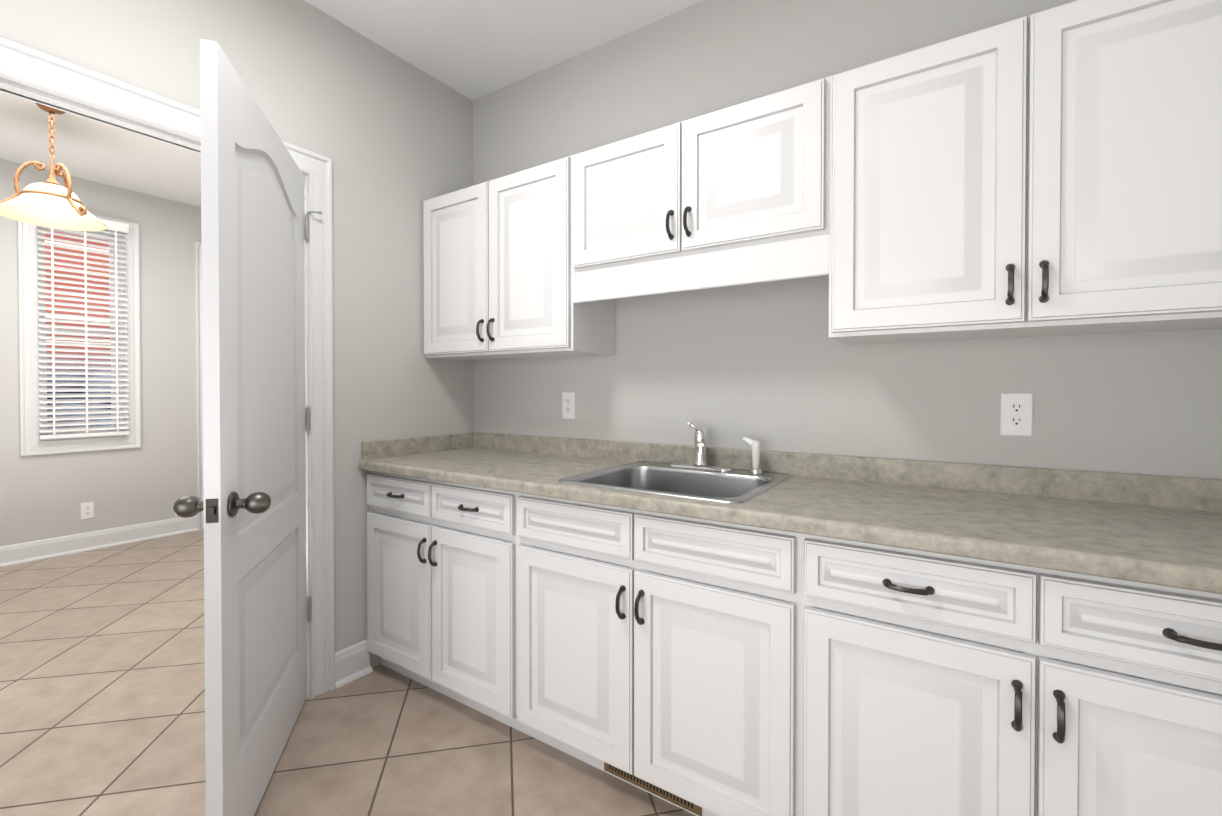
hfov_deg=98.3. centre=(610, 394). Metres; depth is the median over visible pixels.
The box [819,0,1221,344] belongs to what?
upper cabinet
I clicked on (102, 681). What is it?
floor
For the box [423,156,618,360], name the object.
upper cabinet
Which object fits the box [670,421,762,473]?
faucet
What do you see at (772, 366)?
wall
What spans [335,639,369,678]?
baseboard
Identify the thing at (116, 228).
window blinds
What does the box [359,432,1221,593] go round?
countertop
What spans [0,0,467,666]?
wall
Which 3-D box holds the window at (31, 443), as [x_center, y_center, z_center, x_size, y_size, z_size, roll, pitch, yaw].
[-4.043,-0.475,4.036,0.149,1.806,0.660,0,1,33]
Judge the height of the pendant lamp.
0.637 m
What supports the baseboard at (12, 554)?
on the floor
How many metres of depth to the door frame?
2.04 m
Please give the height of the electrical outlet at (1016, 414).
0.125 m
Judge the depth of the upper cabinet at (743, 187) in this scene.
1.72 m
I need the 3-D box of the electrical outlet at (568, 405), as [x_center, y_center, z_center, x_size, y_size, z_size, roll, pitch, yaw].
[-0.197,0.048,2.448,0.075,0.125,0.008,0,1,33]
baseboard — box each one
[0,515,197,566]
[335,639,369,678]
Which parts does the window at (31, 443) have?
window sash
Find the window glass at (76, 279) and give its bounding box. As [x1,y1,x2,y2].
[45,230,110,427]
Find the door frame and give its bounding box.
[0,37,334,697]
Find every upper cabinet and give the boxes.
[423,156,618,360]
[571,76,830,287]
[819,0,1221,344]
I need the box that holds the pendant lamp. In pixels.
[0,102,106,230]
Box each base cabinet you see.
[367,471,514,727]
[515,492,802,815]
[803,534,1221,815]
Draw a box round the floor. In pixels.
[0,529,695,815]
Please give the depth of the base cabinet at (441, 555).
2.01 m
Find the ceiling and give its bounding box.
[0,0,702,206]
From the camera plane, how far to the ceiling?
2.40 m
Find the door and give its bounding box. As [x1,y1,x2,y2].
[173,39,321,815]
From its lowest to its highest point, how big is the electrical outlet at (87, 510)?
0.125 m
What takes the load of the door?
in the wall at (394, 135)
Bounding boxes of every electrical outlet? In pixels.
[81,502,93,519]
[562,392,575,418]
[1000,393,1032,436]
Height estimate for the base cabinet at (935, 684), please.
0.882 m
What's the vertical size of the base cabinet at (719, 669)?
0.882 m
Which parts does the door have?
knob, door hinge, door jamb hardware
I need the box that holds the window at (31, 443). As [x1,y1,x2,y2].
[17,214,140,455]
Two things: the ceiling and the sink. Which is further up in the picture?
the ceiling
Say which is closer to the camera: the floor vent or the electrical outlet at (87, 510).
the floor vent
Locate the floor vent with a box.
[604,762,701,815]
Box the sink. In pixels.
[558,461,792,502]
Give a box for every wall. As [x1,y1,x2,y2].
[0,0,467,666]
[468,0,1221,478]
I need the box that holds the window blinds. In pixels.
[37,218,128,438]

